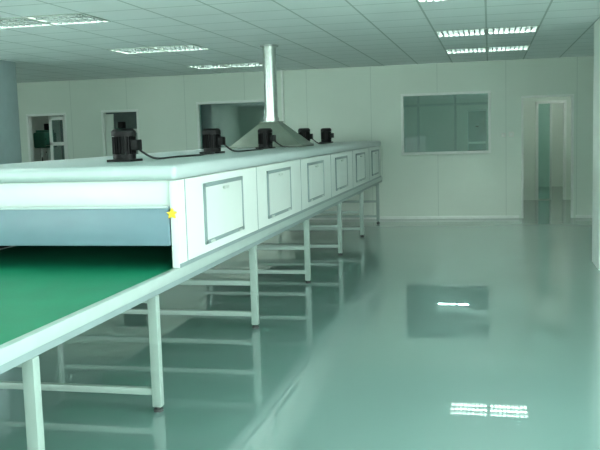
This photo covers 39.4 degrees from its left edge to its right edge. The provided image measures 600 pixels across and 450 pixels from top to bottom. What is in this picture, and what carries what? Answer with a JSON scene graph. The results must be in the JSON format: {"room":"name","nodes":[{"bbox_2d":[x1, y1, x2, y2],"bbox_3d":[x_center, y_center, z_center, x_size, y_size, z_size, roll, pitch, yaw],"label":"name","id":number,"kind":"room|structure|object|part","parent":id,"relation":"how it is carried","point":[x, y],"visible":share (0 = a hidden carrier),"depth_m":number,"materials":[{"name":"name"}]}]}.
{"room":"clean room","nodes":[
{"label":"clean room","id":0,"kind":"room"},
{"bbox_2d":[31,116,61,161],"bbox_3d":[-7.436,-0.882,12.210,0.100,2.773,25.600,0,6,13],"label":"wall","id":1,"kind":"structure","parent":0,"point":[38,122],"depth_m":19.09,"materials":[{"name":"paint"}]},
{"bbox_2d":[60,102,264,159],"bbox_3d":[-2.424,-1.794,19.172,6.600,2.773,0.100,0,6,13],"label":"wall","id":2,"kind":"structure","parent":0,"point":[234,120],"depth_m":18.89,"materials":[{"name":"white paint"}]},
{"bbox_2d":[0,186,599,449],"bbox_3d":[-1.105,0.446,10.931,13.000,0.001,25.800,0,6,13],"label":"floor","id":3,"kind":"structure","parent":0,"point":[424,334],"depth_m":6.11,"materials":[{"name":"green paint"}]},
{"bbox_2d":[0,60,21,163],"bbox_3d":[-4.609,-0.949,12.057,0.880,2.773,0.760,0,6,13],"label":"pillar","id":4,"kind":"structure","parent":3,"relation":"on","point":[10,142],"depth_m":12.01,"materials":[{"name":"paint"}]},
{"bbox_2d":[33,124,56,160],"bbox_3d":[-5.479,-1.204,18.127,0.500,1.971,0.600,0,6,13],"label":"press","id":5,"kind":"object","parent":3,"relation":"on","point":[41,137],"visible":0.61,"depth_m":17.86,"materials":[{"name":"green paint"}]},
{"bbox_2d":[114,122,126,128],"bbox_3d":[-3.986,-1.301,18.603,0.500,1.971,0.600,0,6,13],"label":"press","id":6,"kind":"object","parent":3,"relation":"on","point":[121,125],"visible":0.1,"depth_m":18.58,"materials":[{"name":"black paint"}]},
{"bbox_2d":[0,139,382,449],"bbox_3d":[-0.943,-0.055,8.462,1.885,1.521,14.080,0,6,13],"label":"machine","id":7,"kind":"object","parent":3,"relation":"on","point":[85,242],"visible":0.92,"depth_m":5.37,"materials":[{"name":"grey paint"}]},
{"bbox_3d":[-1.654,0.009,5.373,1.735,0.250,0.045,0,6,13],"label":"entry curtain panel","id":8,"kind":"part","parent":7,"relation":"part of","materials":[{"name":"blue paint"}]},
{"bbox_2d":[107,129,142,161],"bbox_3d":[-1.296,-0.594,6.220,0.225,0.242,0.200,0,6,13],"label":"motor","id":9,"kind":"object","parent":7,"relation":"on","point":[125,144],"visible":1,"depth_m":6.16,"materials":[{"name":"black paint"}]},
{"bbox_3d":[-0.787,-0.073,5.169,0.065,0.062,0.041,0,6,13],"label":"emergency star knob","id":10,"kind":"part","parent":7,"relation":"part of","materials":[{"name":"yellow plastic"}]},
{"bbox_2d":[199,128,224,153],"bbox_3d":[-0.850,-0.823,8.187,0.225,0.242,0.200,0,6,13],"label":"motor","id":11,"kind":"object","parent":7,"relation":"on","point":[212,139],"visible":0.98,"depth_m":8.12,"materials":[{"name":"black paint"}]},
{"bbox_3d":[-0.535,-0.123,6.071,0.030,0.415,0.900,0,6,13],"label":"inspection door","id":12,"kind":"part","parent":7,"relation":"part of","materials":[{"name":"white paint"}]},
{"bbox_2d":[255,128,275,148],"bbox_3d":[-0.409,-1.049,10.135,0.225,0.242,0.200,0,6,13],"label":"motor","id":13,"kind":"object","parent":7,"relation":"on","point":[265,137],"visible":0.99,"depth_m":10.07,"materials":[{"name":"black paint"}]},
{"bbox_2d":[229,44,313,148],"bbox_3d":[-0.383,-1.683,10.953,0.960,1.323,0.760,0,6,13],"label":"exhaust hood","id":14,"kind":"object","parent":7,"relation":"on","point":[285,136],"visible":1,"depth_m":10.84,"materials":[{"name":"metal"}]},
{"bbox_3d":[-0.176,-0.308,7.656,0.030,0.415,0.860,0,6,13],"label":"inspection door","id":15,"kind":"part","parent":7,"relation":"part of","materials":[{"name":"white paint"}]},
{"bbox_2d":[298,128,312,140],"bbox_3d":[0.074,-1.297,12.267,0.225,0.242,0.200,0,6,13],"label":"motor","id":16,"kind":"object","parent":7,"relation":"on","point":[305,132],"visible":0.65,"depth_m":12.20,"materials":[{"name":"black paint"}]},
{"bbox_3d":[0.187,-0.494,9.259,0.030,0.415,0.860,0,6,13],"label":"inspection door","id":17,"kind":"part","parent":7,"relation":"part of","materials":[{"name":"white paint"}]},
{"bbox_2d":[319,128,333,142],"bbox_3d":[0.447,-1.489,13.914,0.225,0.242,0.200,0,6,13],"label":"motor","id":18,"kind":"object","parent":7,"relation":"on","point":[326,135],"visible":0.98,"depth_m":13.85,"materials":[{"name":"black paint"}]},
{"bbox_3d":[0.550,-0.681,10.863,0.030,0.415,0.860,0,6,13],"label":"inspection door","id":19,"kind":"part","parent":7,"relation":"part of","materials":[{"name":"white paint"}]},
{"bbox_3d":[0.914,-0.868,12.467,0.030,0.415,0.860,0,6,13],"label":"inspection door","id":20,"kind":"part","parent":7,"relation":"part of","materials":[{"name":"white paint"}]},
{"bbox_3d":[1.277,-1.054,14.071,0.030,0.415,0.860,0,6,13],"label":"inspection door","id":21,"kind":"part","parent":7,"relation":"part of","materials":[{"name":"white paint"}]},
{"bbox_2d":[404,95,487,151],"bbox_3d":[2.682,-1.794,18.403,3.400,2.601,0.050,0,6,13],"label":"window frame","id":22,"kind":"structure","parent":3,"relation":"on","point":[454,104],"depth_m":18.22,"materials":[{"name":"metal"}]},
{"bbox_2d":[467,109,486,150],"bbox_3d":[3.484,-1.275,16.435,0.370,1.951,0.530,0,6,13],"label":"tall cabinet","id":23,"kind":"object","parent":3,"relation":"on","point":[476,119],"visible":0.38,"depth_m":16.13,"materials":[{"name":"metal"}]},
{"bbox_2d":[592,18,599,269],"bbox_3d":[3.663,-0.897,9.334,0.680,2.773,0.660,0,6,13],"label":"column","id":24,"kind":"structure","parent":3,"relation":"on","point":[596,76],"depth_m":9.39,"materials":[{"name":"paint"}]},
{"bbox_2d":[0,0,599,82],"bbox_3d":[-2.062,-1.851,6.768,13.000,0.020,17.830,0,6,13],"label":"ceiling","id":25,"kind":"structure","parent":0,"point":[308,34],"depth_m":9.68,"materials":[{"name":"tile"}]},
{"bbox_2d":[0,13,110,28],"bbox_3d":[-2.514,-2.017,8.074,1.200,0.108,0.600,0,6,13],"label":"ceiling light","id":26,"kind":"object","parent":25,"relation":"attached to","point":[76,18],"depth_m":8.08,"materials":[{"name":"white plastic"}]},
{"bbox_2d":[106,45,208,53],"bbox_3d":[-1.856,-2.355,10.981,1.200,0.108,0.600,0,6,13],"label":"ceiling light","id":27,"kind":"object","parent":25,"relation":"attached to","point":[178,47],"depth_m":10.99,"materials":[{"name":"white plastic"}]},
{"bbox_2d":[188,62,262,68],"bbox_3d":[-1.198,-2.693,13.889,1.200,0.108,0.600,0,6,13],"label":"ceiling light","id":28,"kind":"object","parent":25,"relation":"attached to","point":[238,64],"depth_m":13.90,"materials":[{"name":"white plastic"}]},
{"bbox_2d":[416,0,448,1],"bbox_3d":[1.581,-2.037,7.144,1.200,0.108,0.600,0,6,13],"label":"ceiling light","id":29,"kind":"object","parent":25,"relation":"attached to","point":[416,0],"depth_m":7.53,"materials":[{"name":"white plastic"}]},
{"bbox_2d":[434,25,539,36],"bbox_3d":[2.240,-2.375,10.052,1.200,0.108,0.600,0,6,13],"label":"ceiling light","id":30,"kind":"object","parent":25,"relation":"attached to","point":[521,29],"depth_m":10.07,"materials":[{"name":"white plastic"}]},
{"bbox_2d":[445,45,529,53],"bbox_3d":[2.766,-2.645,12.377,1.200,0.108,0.600,0,6,13],"label":"ceiling light","id":31,"kind":"object","parent":25,"relation":"attached to","point":[508,48],"depth_m":12.38,"materials":[{"name":"white plastic"}]},
{"bbox_2d":[17,56,593,217],"bbox_3d":[-0.075,-1.462,15.511,12.800,2.773,0.100,0,6,13],"label":"wall","id":32,"kind":"structure","parent":0,"point":[357,103],"depth_m":15.10,"materials":[{"name":"paint"}]},
{"bbox_2d":[26,113,67,161],"bbox_3d":[-4.966,-1.141,16.656,0.857,2.134,0.131,0,6,13],"label":"frame","id":33,"kind":"object","parent":32,"relation":"attached to","point":[28,116],"visible":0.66,"depth_m":16.59,"materials":[{"name":"white metal"}]},
{"bbox_2d":[48,116,65,159],"bbox_3d":[-4.763,-1.121,16.623,0.360,2.050,0.040,0,6,13],"label":"leaf","id":34,"kind":"object","parent":32,"relation":"attached to","point":[52,144],"visible":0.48,"depth_m":16.55,"materials":[{"name":"white metal"}]},
{"bbox_2d":[105,114,113,155],"bbox_3d":[-3.678,-1.131,16.366,0.170,2.060,0.040,0,6,13],"label":"leaf","id":35,"kind":"object","parent":32,"relation":"attached to","point":[109,118],"visible":0.44,"depth_m":16.27,"materials":[{"name":"paint"}]},
{"bbox_2d":[101,109,140,156],"bbox_3d":[-3.436,-1.158,16.307,0.777,2.154,0.131,0,6,13],"label":"frame","id":36,"kind":"object","parent":32,"relation":"attached to","point":[103,112],"visible":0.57,"depth_m":16.21,"materials":[{"name":"white metal"}]},
{"bbox_2d":[196,99,263,148],"bbox_3d":[-1.208,-1.787,15.720,1.487,1.087,0.150,0,6,13],"label":"frame","id":37,"kind":"object","parent":32,"relation":"attached to","point":[198,104],"visible":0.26,"depth_m":15.78,"materials":[{"name":"white metal"}]},
{"bbox_2d":[280,70,284,123],"bbox_3d":[-0.311,-1.960,15.429,0.120,1.753,0.050,0,6,13],"label":"conduit","id":38,"kind":"object","parent":32,"relation":"attached to","point":[281,71],"visible":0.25,"depth_m":15.38,"materials":[{"name":"white plastic"}]},
{"bbox_2d":[401,90,490,154],"bbox_3d":[2.585,-1.806,14.858,1.567,1.087,0.150,0,6,13],"label":"frame","id":39,"kind":"object","parent":32,"relation":"attached to","point":[464,92],"visible":1,"depth_m":14.80,"materials":[{"name":"white metal"}]},
{"bbox_2d":[309,215,591,219],"bbox_3d":[-0.048,-0.122,15.599,12.800,0.051,0.020,0,6,13],"label":"baseboard","id":40,"kind":"structure","parent":32,"relation":"attached to","point":[577,216],"depth_m":15.01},
{"bbox_2d":[521,94,573,217],"bbox_3d":[4.298,-1.184,14.553,0.871,2.130,0.131,0,6,13],"label":"frame","id":41,"kind":"object","parent":32,"relation":"attached to","point":[557,95],"visible":1,"depth_m":14.44,"materials":[{"name":"white metal"}]},
{"bbox_2d":[404,93,562,186],"bbox_3d":[1.674,-2.361,23.235,12.800,2.773,0.100,0,6,13],"label":"wall","id":42,"kind":"structure","parent":0,"point":[436,123],"depth_m":22.55,"materials":[{"name":"paint"}]},
{"bbox_2d":[523,96,570,199],"bbox_3d":[5.765,-1.912,18.026,2.520,2.773,0.100,0,6,13],"label":"wall","id":43,"kind":"structure","parent":0,"point":[529,104],"depth_m":18.13,"materials":[{"name":"paint"}]},
{"bbox_2d":[535,100,566,199],"bbox_3d":[5.433,-1.615,18.136,0.640,2.140,0.160,0,6,13],"label":"frame","id":44,"kind":"object","parent":43,"relation":"attached to","point":[564,102],"visible":1,"depth_m":18.07,"materials":[{"name":"metal"}]}
]}

